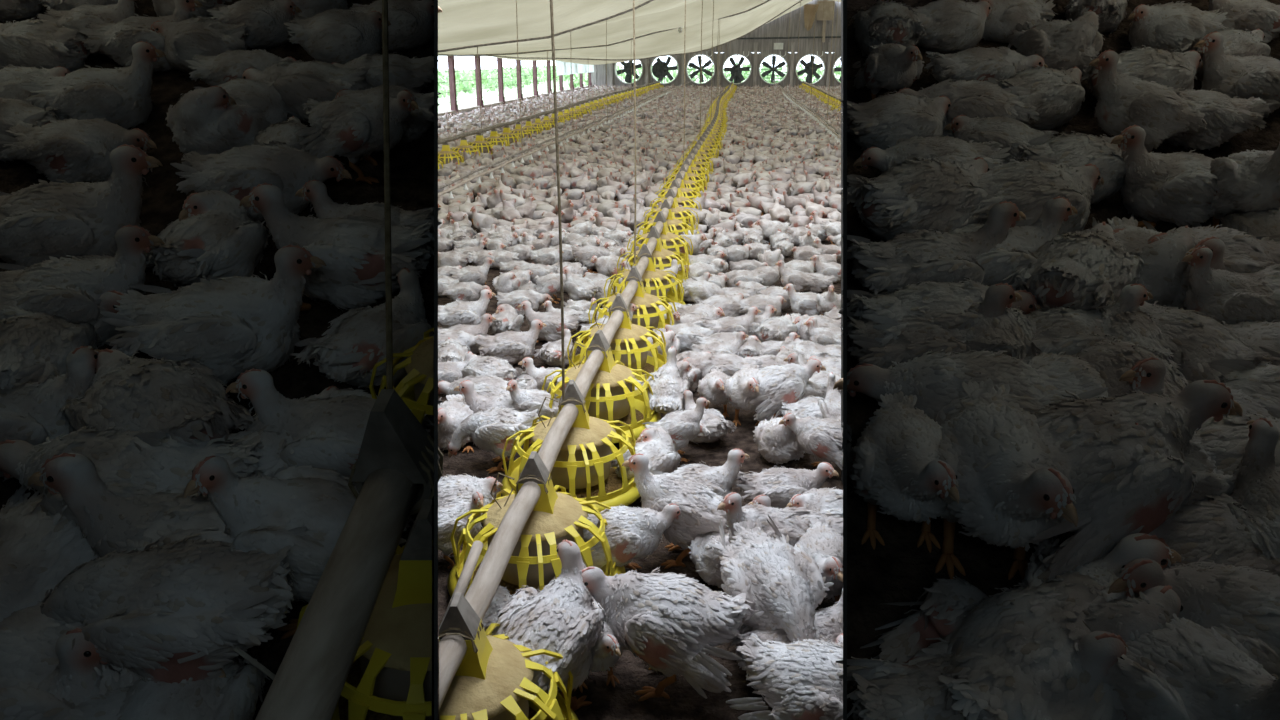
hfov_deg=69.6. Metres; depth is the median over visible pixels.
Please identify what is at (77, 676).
chicken
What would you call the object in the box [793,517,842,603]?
chicken
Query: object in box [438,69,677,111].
ground
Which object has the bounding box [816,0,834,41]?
plate
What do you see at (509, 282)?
chicken
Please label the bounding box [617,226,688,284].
pet feeder
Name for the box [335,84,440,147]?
chicken
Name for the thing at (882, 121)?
chicken
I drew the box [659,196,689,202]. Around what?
hood
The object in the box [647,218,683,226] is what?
hood
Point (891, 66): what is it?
chicken
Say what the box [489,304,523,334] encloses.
chicken
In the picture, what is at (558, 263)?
chicken
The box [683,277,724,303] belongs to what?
chicken
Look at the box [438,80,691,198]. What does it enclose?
drinker line
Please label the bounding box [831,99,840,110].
pet feeder
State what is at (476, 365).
chicken
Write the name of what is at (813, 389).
chicken
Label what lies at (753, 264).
chicken
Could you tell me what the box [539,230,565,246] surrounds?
chicken
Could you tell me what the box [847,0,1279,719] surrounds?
floor
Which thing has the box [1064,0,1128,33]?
chicken
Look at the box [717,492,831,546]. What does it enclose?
chicken
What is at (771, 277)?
chicken
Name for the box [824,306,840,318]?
chicken
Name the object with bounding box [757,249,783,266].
chicken
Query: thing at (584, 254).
chicken
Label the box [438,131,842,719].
floor
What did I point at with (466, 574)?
rod
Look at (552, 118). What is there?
pet feeder
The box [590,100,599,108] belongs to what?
pet feeder
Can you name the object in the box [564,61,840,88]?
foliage
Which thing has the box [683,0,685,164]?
rope
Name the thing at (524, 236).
chicken
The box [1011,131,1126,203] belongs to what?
chicken
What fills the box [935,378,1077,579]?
chicken
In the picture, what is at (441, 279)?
chicken
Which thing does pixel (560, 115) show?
pet feeder
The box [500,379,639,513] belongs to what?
pet feeder
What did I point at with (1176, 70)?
chicken
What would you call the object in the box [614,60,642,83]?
wall fan
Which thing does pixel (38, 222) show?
chicken
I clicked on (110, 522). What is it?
chicken
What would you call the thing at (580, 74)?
wall post
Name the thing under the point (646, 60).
stud
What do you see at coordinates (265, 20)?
chicken
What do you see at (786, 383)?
chicken
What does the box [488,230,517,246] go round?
chicken
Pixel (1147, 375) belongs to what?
chicken
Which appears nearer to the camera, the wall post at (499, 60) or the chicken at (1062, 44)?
the chicken at (1062, 44)
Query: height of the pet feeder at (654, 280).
0.358 m
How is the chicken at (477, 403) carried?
on the floor at (619, 702)
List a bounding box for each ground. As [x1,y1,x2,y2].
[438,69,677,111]
[663,69,839,82]
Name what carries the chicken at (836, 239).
on the floor at (619, 702)
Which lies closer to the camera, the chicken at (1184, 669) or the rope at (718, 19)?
the chicken at (1184, 669)
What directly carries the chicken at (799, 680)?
on the floor at (619, 702)
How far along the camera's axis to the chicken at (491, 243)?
6.40 m
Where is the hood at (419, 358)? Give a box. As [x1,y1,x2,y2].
[405,337,433,384]
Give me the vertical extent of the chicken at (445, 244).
0.117 m
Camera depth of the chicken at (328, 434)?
1.22 m
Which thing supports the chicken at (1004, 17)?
on the floor at (898, 570)
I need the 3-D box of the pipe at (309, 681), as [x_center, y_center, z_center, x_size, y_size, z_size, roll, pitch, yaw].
[-0.283,0.225,0.890,0.058,0.169,0.412,1,18,3]
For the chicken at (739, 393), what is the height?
0.225 m
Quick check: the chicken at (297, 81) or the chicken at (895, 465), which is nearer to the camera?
the chicken at (895, 465)
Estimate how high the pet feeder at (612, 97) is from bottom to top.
0.358 m
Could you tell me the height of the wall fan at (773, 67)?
1.335 m
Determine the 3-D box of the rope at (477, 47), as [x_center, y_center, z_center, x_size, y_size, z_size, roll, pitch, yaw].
[-2.145,-3.657,12.272,0.016,1.198,0.010,2,18,6]
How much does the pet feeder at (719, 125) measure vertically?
0.358 m
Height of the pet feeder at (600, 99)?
0.358 m
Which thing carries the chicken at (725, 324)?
on the floor at (619, 702)
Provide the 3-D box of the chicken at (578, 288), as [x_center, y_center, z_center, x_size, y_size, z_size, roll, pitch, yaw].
[-0.314,-0.380,4.965,0.233,0.231,0.156,16,24,39]
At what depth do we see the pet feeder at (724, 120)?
17.05 m
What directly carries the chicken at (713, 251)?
on the floor at (619, 702)
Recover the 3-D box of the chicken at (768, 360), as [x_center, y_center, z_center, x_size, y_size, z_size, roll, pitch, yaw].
[0.536,0.043,3.853,0.241,0.136,0.168,0,18,0]
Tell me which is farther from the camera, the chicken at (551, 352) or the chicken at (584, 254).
the chicken at (584, 254)
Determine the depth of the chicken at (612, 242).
6.30 m
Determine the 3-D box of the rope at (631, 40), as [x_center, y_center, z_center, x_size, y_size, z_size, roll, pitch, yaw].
[-0.166,-5.647,17.747,0.015,1.559,0.008,2,18,6]
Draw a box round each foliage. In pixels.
[438,64,587,97]
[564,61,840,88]
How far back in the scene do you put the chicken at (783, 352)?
3.85 m
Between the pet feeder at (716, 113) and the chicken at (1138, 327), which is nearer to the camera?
the chicken at (1138, 327)
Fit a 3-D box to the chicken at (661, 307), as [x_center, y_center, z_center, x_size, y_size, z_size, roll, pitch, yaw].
[0.165,-0.230,4.689,0.234,0.132,0.164,-6,19,-19]
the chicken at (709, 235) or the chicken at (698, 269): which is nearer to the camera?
the chicken at (698, 269)
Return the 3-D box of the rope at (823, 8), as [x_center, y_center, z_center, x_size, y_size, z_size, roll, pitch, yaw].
[5.707,-10.184,28.828,0.018,3.258,0.012,2,18,6]
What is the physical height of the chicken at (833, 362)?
0.136 m
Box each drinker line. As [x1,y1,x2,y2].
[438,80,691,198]
[773,80,840,143]
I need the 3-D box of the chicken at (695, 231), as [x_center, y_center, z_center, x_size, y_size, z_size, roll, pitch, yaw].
[0.307,-0.910,6.753,0.240,0.136,0.168,0,18,1]
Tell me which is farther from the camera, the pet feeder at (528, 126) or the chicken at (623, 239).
the pet feeder at (528, 126)
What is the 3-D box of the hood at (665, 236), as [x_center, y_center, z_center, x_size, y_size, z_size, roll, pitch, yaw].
[0.127,-0.800,5.884,0.268,0.040,0.268,5,19,15]
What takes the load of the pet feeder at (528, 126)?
on the floor at (619, 702)
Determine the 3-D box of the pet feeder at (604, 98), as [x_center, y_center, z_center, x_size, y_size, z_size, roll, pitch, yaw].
[-0.929,-6.717,23.981,0.455,0.358,0.455,-3,18,-9]
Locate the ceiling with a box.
[438,0,840,64]
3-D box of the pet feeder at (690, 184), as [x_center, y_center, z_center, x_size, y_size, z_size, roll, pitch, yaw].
[0.391,-1.610,8.447,0.455,0.358,0.455,2,18,7]
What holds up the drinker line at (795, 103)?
hanging from the rope
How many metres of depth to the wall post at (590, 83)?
38.83 m
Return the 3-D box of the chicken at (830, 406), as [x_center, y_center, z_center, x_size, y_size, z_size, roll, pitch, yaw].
[0.699,0.179,3.257,0.137,0.237,0.214,-3,18,-9]
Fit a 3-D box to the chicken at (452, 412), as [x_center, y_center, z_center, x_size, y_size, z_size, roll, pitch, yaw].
[-0.644,0.202,3.283,0.286,0.189,0.310,-9,20,-26]
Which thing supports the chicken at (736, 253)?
on the floor at (619, 702)
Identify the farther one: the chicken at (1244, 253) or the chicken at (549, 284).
the chicken at (549, 284)
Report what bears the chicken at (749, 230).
on the floor at (619, 702)
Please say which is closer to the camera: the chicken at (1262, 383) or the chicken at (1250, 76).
the chicken at (1262, 383)
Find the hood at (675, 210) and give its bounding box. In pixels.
[653,207,687,213]
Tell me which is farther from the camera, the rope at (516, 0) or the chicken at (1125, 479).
the rope at (516, 0)
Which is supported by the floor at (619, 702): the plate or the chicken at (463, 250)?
the chicken at (463, 250)
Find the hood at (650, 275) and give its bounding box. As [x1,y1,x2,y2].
[620,269,669,281]
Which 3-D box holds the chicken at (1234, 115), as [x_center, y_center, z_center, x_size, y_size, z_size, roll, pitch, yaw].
[1.124,-0.495,1.887,0.275,0.125,0.149,2,18,7]
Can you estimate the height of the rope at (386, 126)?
1.255 m
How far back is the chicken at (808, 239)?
6.50 m
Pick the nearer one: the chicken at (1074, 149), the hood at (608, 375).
the chicken at (1074, 149)
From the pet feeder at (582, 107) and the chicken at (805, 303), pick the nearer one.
the chicken at (805, 303)
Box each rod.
[447,541,482,607]
[739,36,840,38]
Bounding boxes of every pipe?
[255,468,420,719]
[438,80,660,144]
[439,93,725,709]
[802,81,840,99]
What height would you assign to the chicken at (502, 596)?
0.176 m
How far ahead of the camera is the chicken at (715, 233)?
6.84 m
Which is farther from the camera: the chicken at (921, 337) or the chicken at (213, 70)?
the chicken at (213, 70)
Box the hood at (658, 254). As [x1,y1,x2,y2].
[631,249,675,259]
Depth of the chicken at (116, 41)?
2.05 m
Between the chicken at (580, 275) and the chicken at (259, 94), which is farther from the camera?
the chicken at (580, 275)
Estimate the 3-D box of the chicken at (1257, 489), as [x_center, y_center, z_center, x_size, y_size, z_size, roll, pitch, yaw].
[0.766,0.211,1.084,0.136,0.252,0.196,-3,18,-9]
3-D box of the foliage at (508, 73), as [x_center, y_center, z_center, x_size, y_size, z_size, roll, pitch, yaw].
[-9.410,-12.560,41.854,4.567,1.551,65.445,2,18,6]
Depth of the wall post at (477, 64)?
22.50 m
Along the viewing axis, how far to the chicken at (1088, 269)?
1.43 m
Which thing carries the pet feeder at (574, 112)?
on the floor at (619, 702)
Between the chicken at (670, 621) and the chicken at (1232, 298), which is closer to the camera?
the chicken at (1232, 298)
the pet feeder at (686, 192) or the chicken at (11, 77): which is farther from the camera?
the pet feeder at (686, 192)
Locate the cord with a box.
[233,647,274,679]
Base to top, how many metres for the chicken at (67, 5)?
0.152 m
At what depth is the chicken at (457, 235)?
6.55 m
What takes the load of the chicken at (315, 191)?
on the floor at (412, 163)
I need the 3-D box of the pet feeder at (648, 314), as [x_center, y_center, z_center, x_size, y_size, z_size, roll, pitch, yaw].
[-0.030,-0.267,4.362,0.455,0.358,0.455,10,21,27]
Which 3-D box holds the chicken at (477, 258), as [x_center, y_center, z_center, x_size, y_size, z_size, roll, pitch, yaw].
[-1.000,-0.680,5.989,0.259,0.167,0.155,-2,18,-5]
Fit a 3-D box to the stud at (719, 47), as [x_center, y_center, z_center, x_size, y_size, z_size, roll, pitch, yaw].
[3.331,-12.416,38.884,0.140,1.900,0.080,2,18,6]
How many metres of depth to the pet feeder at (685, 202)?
7.36 m
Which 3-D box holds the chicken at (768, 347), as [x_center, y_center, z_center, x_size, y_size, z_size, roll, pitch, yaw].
[0.597,-0.053,4.106,0.234,0.151,0.140,0,18,0]
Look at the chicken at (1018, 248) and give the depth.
1.49 m
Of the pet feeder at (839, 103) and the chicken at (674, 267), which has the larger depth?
the pet feeder at (839, 103)
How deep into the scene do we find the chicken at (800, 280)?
5.16 m
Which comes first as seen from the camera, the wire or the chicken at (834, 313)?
the chicken at (834, 313)
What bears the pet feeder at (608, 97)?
on the floor at (619, 702)
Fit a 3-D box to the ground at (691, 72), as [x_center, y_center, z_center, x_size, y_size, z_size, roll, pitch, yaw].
[51.097,-25.225,81.925,96.600,0.050,98.700,2,18,6]
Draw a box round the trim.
[438,85,593,115]
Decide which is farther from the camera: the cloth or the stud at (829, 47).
the stud at (829, 47)
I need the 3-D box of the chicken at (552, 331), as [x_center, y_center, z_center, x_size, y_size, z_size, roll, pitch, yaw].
[-0.438,-0.192,4.455,0.308,0.199,0.185,0,18,0]
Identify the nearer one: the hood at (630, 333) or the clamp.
the clamp
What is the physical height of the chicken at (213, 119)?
0.149 m
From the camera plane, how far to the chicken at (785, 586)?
2.02 m
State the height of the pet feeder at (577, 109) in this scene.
0.358 m
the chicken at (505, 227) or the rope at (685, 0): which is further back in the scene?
the rope at (685, 0)
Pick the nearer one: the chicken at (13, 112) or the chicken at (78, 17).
the chicken at (13, 112)
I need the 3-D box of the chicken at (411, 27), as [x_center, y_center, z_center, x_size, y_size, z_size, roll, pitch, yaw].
[-0.577,-0.799,2.184,0.217,0.127,0.145,1,18,4]
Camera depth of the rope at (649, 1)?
11.37 m
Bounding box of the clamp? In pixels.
[348,389,443,515]
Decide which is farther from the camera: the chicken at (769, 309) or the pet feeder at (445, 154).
the pet feeder at (445, 154)
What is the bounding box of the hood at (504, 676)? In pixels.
[439,635,533,719]
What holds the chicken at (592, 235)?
on the floor at (619, 702)
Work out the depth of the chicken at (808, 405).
3.28 m
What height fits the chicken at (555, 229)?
0.118 m
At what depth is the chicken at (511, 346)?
4.07 m
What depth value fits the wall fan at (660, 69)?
39.23 m
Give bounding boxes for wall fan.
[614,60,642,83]
[650,56,678,83]
[686,52,714,83]
[722,51,751,83]
[759,51,787,84]
[795,51,824,83]
[832,56,840,82]
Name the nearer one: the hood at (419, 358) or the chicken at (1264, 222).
the hood at (419, 358)
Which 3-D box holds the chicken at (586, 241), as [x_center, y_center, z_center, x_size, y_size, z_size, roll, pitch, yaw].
[-0.320,-0.749,6.190,0.146,0.167,0.242,-12,22,-32]
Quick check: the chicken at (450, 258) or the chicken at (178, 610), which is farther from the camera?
the chicken at (450, 258)
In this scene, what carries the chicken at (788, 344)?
on the floor at (619, 702)
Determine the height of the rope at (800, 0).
2.453 m
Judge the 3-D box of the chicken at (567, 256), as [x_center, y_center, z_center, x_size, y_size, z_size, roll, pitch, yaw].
[-0.510,-0.724,6.205,0.218,0.123,0.152,0,18,0]
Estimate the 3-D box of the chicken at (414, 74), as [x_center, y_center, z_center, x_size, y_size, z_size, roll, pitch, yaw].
[-0.564,-0.613,2.007,0.245,0.112,0.134,-7,20,-21]
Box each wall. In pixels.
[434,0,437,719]
[440,86,592,116]
[591,0,840,87]
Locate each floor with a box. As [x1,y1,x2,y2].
[0,0,433,719]
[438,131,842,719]
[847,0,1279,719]
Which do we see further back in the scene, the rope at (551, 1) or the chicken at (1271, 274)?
the rope at (551, 1)
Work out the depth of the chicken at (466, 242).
6.41 m
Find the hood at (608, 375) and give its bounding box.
[565,364,635,387]
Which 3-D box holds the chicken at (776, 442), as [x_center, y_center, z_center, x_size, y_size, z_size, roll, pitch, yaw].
[0.494,0.252,3.158,0.181,0.168,0.258,8,20,24]
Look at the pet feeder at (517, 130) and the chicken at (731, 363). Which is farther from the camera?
the pet feeder at (517, 130)
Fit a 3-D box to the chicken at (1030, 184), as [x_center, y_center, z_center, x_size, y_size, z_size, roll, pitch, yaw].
[0.692,-0.282,1.651,0.274,0.160,0.183,1,18,4]
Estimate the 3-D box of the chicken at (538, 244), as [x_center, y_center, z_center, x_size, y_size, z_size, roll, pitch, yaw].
[-0.706,-0.820,6.464,0.210,0.135,0.126,0,18,0]
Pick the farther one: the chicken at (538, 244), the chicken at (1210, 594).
the chicken at (538, 244)
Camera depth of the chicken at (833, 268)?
5.59 m
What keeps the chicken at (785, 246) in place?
on the floor at (619, 702)
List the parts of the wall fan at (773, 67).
blade, blade, blade, blade, blade, blade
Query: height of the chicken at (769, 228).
0.199 m
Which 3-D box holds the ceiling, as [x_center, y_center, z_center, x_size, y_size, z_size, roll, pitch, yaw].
[4.983,-6.866,17.111,18.900,2.802,44.050,2,18,6]
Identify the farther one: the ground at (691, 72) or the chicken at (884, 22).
the ground at (691, 72)
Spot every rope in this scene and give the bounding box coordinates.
[382,0,392,388]
[438,0,653,52]
[438,0,770,55]
[477,47,481,128]
[490,0,802,60]
[516,0,522,154]
[547,50,548,92]
[550,0,564,399]
[571,63,572,110]
[606,20,607,120]
[631,40,631,107]
[633,0,635,263]
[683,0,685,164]
[699,0,702,139]
[710,0,713,123]
[716,19,718,111]
[718,27,719,89]
[796,2,800,91]
[810,8,815,108]
[819,8,823,83]
[826,5,833,124]
[832,0,838,93]
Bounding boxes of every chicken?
[0,0,43,21]
[0,18,90,71]
[0,65,71,101]
[0,97,66,162]
[0,117,156,182]
[0,144,162,266]
[0,224,164,347]
[0,280,123,318]
[0,309,101,388]
[0,345,99,481]
[0,424,279,520]
[0,484,100,621]
[0,601,225,719]
[20,41,165,128]
[28,453,225,557]
[28,626,107,705]
[37,0,137,55]
[40,0,118,10]
[40,525,306,683]
[56,348,255,451]
[64,677,195,719]
[78,0,202,71]
[100,244,326,385]
[105,655,269,719]
[145,189,269,287]
[150,16,249,71]
[152,0,231,19]
[165,85,272,157]
[170,143,351,221]
[184,455,413,638]
[185,49,296,85]
[194,77,287,125]
[207,0,301,48]
[223,386,338,477]
[226,368,441,483]
[239,183,441,310]
[241,59,367,121]
[253,116,320,153]
[274,0,347,17]
[284,7,390,64]
[290,267,433,388]
[295,90,418,184]
[295,179,440,231]
[332,53,438,92]
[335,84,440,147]
[346,0,442,50]
[438,219,445,228]
[438,226,466,237]
[438,236,453,251]
[438,251,470,267]
[438,265,461,277]
[438,275,460,295]
[438,289,495,328]
[438,313,495,353]
[438,330,480,351]
[438,338,467,362]
[438,351,472,394]
[438,374,529,397]
[438,394,473,452]
[438,474,502,522]
[438,492,483,568]
[440,281,491,301]
[447,222,471,248]
[447,404,540,472]
[449,257,493,284]
[452,240,486,262]
[453,233,483,247]
[454,380,513,412]
[459,225,476,235]
[460,354,522,380]
[466,243,505,267]
[470,224,496,247]
[475,319,546,365]
[481,225,518,231]
[482,585,511,632]
[485,237,512,250]
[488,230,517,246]
[488,250,518,268]
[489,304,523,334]
[491,539,609,711]
[492,272,526,292]
[495,289,552,314]
[498,260,533,272]
[499,269,532,284]
[506,244,534,260]
[506,379,559,443]
[511,226,538,242]
[513,263,556,283]
[517,301,581,342]
[517,366,544,389]
[518,232,537,244]
[518,357,565,396]
[519,281,538,291]
[524,234,553,249]
[529,247,563,265]
[532,328,576,366]
[533,273,565,303]
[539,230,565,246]
[541,300,586,325]
[546,262,581,272]
[549,244,577,261]
[550,228,566,232]
[550,272,582,291]
[557,262,587,276]
[562,232,583,243]
[563,266,602,300]
[564,298,596,311]
[565,216,594,236]
[567,237,596,246]
[571,245,608,273]
[574,597,626,692]
[578,238,602,246]
[580,302,638,330]
[581,566,753,700]
[582,503,680,570]
[583,272,610,281]
[583,308,608,323]
[585,234,597,237]
[589,280,621,305]
[590,255,631,278]
[591,226,614,236]
[597,231,623,248]
[604,230,631,242]
[604,242,631,251]
[607,246,629,257]
[611,427,680,479]
[618,260,630,283]
[619,232,647,243]
[622,453,743,568]
[623,240,639,250]
[640,371,659,383]
[642,397,710,461]
[647,328,680,356]
[647,346,689,414]
[649,448,749,494]
[657,357,700,391]
[659,302,691,320]
[663,259,677,290]
[665,322,713,352]
[669,311,713,326]
[673,272,711,301]
[676,350,710,360]
[677,303,724,319]
[679,234,706,253]
[683,227,697,234]
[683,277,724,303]
[683,352,762,379]
[683,390,736,444]
[685,262,719,277]
[688,251,726,264]
[688,531,729,587]
[690,274,728,287]
[690,331,748,353]
[692,239,714,255]
[693,331,760,344]
[694,293,744,316]
[695,227,716,246]
[697,368,730,417]
[701,306,760,335]
[707,244,727,261]
[708,227,726,239]
[708,515,833,641]
[710,228,737,246]
[710,257,727,272]
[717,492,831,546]
[718,269,765,287]
[720,305,776,335]
[722,287,755,297]
[724,230,747,244]
[724,244,751,261]
[724,363,763,425]
[726,633,842,719]
[729,259,768,270]
[730,589,842,669]
[733,462,838,508]
[734,223,768,243]
[734,337,762,357]
[735,281,769,292]
[737,294,786,316]
[738,359,825,420]
[742,231,762,244]
[744,242,770,258]
[746,265,778,285]
[747,354,784,369]
[748,494,842,535]
[749,314,798,342]
[753,409,807,464]
[754,286,795,309]
[755,220,793,245]
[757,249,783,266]
[761,332,799,355]
[769,231,793,246]
[771,239,793,256]
[775,260,817,291]
[776,346,807,364]
[777,337,796,351]
[779,413,842,469]
[780,395,823,418]
[783,283,819,316]
[784,259,814,272]
[784,353,840,374]
[786,226,817,245]
[786,313,808,338]
[786,487,842,517]
[791,245,822,260]
[792,338,827,359]
[793,314,840,340]
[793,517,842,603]
[798,231,817,247]
[802,380,826,398]
[803,272,834,292]
[804,320,840,345]
[805,317,840,335]
[807,356,840,368]
[808,223,827,240]
[808,253,837,270]
[809,371,840,392]
[810,255,840,282]
[814,238,840,258]
[816,285,840,314]
[817,372,840,421]
[820,344,840,357]
[821,220,840,244]
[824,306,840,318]
[826,234,840,246]
[833,349,1108,425]
[836,631,1128,719]
[836,633,842,643]
[839,157,989,241]
[839,276,1041,345]
[839,282,1021,368]
[840,91,951,150]
[840,391,959,552]
[842,201,1025,293]
[847,533,1181,719]
[852,0,926,56]
[853,43,924,99]
[853,134,1010,171]
[897,78,1044,136]
[902,196,1077,290]
[906,0,991,52]
[925,46,1047,82]
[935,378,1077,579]
[944,115,1058,163]
[961,301,1041,359]
[973,157,1103,234]
[978,0,1056,42]
[979,380,1242,583]
[984,65,1084,130]
[1003,222,1143,313]
[1006,10,1104,71]
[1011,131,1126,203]
[1018,535,1182,642]
[1020,351,1107,401]
[1026,283,1152,354]
[1062,326,1188,397]
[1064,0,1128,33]
[1081,45,1202,100]
[1089,49,1217,152]
[1092,216,1196,306]
[1100,301,1192,368]
[1102,613,1279,719]
[1108,553,1279,658]
[1110,125,1219,228]
[1119,357,1274,418]
[1128,1,1227,51]
[1135,423,1236,505]
[1137,301,1279,382]
[1147,224,1279,309]
[1149,492,1279,576]
[1161,87,1272,150]
[1171,27,1270,80]
[1181,246,1279,324]
[1185,236,1279,305]
[1190,411,1279,494]
[1195,31,1279,117]
[1195,361,1279,419]
[1209,0,1279,43]
[1210,143,1279,227]
[1220,207,1279,241]
[1220,319,1279,365]
[1227,418,1279,558]
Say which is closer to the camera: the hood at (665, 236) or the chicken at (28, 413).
the chicken at (28, 413)
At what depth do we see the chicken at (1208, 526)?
1.07 m
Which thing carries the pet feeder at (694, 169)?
on the floor at (619, 702)
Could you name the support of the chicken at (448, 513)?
on the floor at (619, 702)
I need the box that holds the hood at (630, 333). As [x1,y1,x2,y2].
[587,324,650,342]
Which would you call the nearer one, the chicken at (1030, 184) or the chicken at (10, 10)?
the chicken at (1030, 184)
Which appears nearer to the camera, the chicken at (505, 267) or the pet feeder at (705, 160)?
the chicken at (505, 267)
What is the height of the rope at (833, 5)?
2.740 m
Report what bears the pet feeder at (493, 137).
on the floor at (619, 702)
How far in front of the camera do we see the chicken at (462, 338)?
4.16 m
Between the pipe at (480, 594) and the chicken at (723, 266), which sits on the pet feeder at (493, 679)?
the pipe at (480, 594)
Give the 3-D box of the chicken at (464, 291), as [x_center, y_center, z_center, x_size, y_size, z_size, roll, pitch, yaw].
[-0.969,-0.379,5.153,0.283,0.123,0.153,-1,18,-3]
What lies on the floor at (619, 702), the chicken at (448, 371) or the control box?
the chicken at (448, 371)
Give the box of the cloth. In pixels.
[804,4,818,30]
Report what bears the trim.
on the wall at (592, 86)
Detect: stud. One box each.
[609,63,612,85]
[645,59,648,83]
[681,54,683,86]
[717,46,720,85]
[753,42,757,86]
[789,42,794,86]
[826,42,831,86]
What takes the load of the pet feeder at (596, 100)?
on the floor at (619, 702)
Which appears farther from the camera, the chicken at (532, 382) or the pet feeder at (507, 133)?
the pet feeder at (507, 133)
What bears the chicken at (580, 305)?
on the floor at (619, 702)
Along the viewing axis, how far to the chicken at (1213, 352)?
1.32 m
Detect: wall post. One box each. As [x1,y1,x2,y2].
[447,56,457,113]
[474,56,483,107]
[497,58,504,103]
[516,60,522,100]
[532,61,538,96]
[546,61,551,92]
[559,75,563,90]
[570,74,573,90]
[579,73,583,87]
[588,72,591,86]
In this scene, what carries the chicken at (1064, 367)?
on the floor at (898, 570)
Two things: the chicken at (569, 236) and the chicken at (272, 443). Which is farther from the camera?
the chicken at (569, 236)
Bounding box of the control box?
[774,43,782,48]
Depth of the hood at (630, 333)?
3.78 m
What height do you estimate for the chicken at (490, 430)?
0.206 m
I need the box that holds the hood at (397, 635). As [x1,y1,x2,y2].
[359,543,432,670]
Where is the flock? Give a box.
[438,84,840,240]
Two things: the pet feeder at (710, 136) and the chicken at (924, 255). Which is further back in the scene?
the pet feeder at (710, 136)
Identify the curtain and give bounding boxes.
[556,60,593,75]
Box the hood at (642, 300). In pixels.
[606,293,661,307]
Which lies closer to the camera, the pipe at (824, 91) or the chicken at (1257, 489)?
the chicken at (1257, 489)
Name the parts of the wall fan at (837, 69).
blade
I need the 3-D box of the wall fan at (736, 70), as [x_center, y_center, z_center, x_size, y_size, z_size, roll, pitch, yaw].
[4.096,-12.339,38.866,1.230,1.335,0.240,2,18,6]
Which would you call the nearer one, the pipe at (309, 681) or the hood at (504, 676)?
the pipe at (309, 681)
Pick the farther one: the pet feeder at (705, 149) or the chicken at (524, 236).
the pet feeder at (705, 149)
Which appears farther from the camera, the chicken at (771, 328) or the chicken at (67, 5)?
the chicken at (771, 328)
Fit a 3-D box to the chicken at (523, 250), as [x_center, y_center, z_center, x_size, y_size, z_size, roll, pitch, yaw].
[-0.808,-0.728,6.226,0.206,0.117,0.144,0,18,0]
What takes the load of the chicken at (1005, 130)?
in the floor at (898, 570)
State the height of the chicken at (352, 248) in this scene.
0.208 m
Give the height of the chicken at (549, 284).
0.171 m
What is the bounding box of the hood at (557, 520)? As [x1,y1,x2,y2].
[481,492,587,541]
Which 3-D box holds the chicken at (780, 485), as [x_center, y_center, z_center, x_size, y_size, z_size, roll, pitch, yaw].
[0.408,0.371,2.793,0.282,0.172,0.259,-7,20,-22]
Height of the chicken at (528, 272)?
0.117 m
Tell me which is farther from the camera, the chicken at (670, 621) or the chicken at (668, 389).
the chicken at (668, 389)
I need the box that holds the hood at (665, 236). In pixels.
[639,232,679,241]
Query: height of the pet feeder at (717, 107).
0.358 m
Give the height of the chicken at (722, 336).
0.134 m
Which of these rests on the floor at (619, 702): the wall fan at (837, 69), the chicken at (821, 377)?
the chicken at (821, 377)
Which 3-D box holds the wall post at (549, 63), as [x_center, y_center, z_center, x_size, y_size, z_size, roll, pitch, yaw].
[-3.026,-9.505,30.669,0.140,1.300,0.150,2,18,6]
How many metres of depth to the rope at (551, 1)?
2.47 m
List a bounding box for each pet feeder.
[297,499,432,719]
[369,328,433,439]
[438,142,463,164]
[438,158,444,176]
[439,593,578,719]
[447,451,625,596]
[451,137,479,158]
[468,133,495,154]
[484,128,509,145]
[498,125,520,145]
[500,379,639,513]
[511,122,531,138]
[522,119,541,133]
[532,117,549,131]
[541,114,554,129]
[541,330,660,442]
[549,112,564,127]
[557,110,570,120]
[563,108,577,120]
[567,293,666,381]
[569,106,582,118]
[575,104,586,116]
[580,103,591,114]
[585,101,596,110]
[587,266,676,338]
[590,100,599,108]
[594,99,604,108]
[598,98,606,106]
[602,97,611,106]
[602,244,684,307]
[606,95,615,103]
[610,95,618,103]
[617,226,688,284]
[627,211,692,265]
[636,199,693,243]
[643,188,699,233]
[650,179,701,223]
[655,172,700,198]
[659,165,703,193]
[664,158,707,191]
[668,153,708,184]
[673,148,712,175]
[677,144,712,171]
[680,140,714,160]
[684,136,717,158]
[687,133,718,155]
[690,130,720,149]
[692,127,722,148]
[696,124,723,140]
[697,122,723,137]
[699,120,725,135]
[700,117,725,133]
[702,115,726,130]
[703,114,726,126]
[704,112,727,126]
[705,111,726,122]
[706,107,727,120]
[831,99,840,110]
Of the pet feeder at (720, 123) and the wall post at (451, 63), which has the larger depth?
the wall post at (451, 63)
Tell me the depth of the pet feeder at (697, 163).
9.91 m
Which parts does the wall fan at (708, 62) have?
blade, blade, blade, blade, blade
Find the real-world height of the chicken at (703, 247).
0.122 m
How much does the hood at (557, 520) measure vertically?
0.040 m
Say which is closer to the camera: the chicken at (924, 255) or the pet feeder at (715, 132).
the chicken at (924, 255)
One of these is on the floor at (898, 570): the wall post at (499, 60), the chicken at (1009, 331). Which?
the chicken at (1009, 331)
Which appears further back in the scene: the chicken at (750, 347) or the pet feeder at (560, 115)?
the pet feeder at (560, 115)
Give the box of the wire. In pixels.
[438,60,587,103]
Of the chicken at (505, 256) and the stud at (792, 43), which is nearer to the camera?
the chicken at (505, 256)
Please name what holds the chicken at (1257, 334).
in the floor at (898, 570)
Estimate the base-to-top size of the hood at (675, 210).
0.040 m

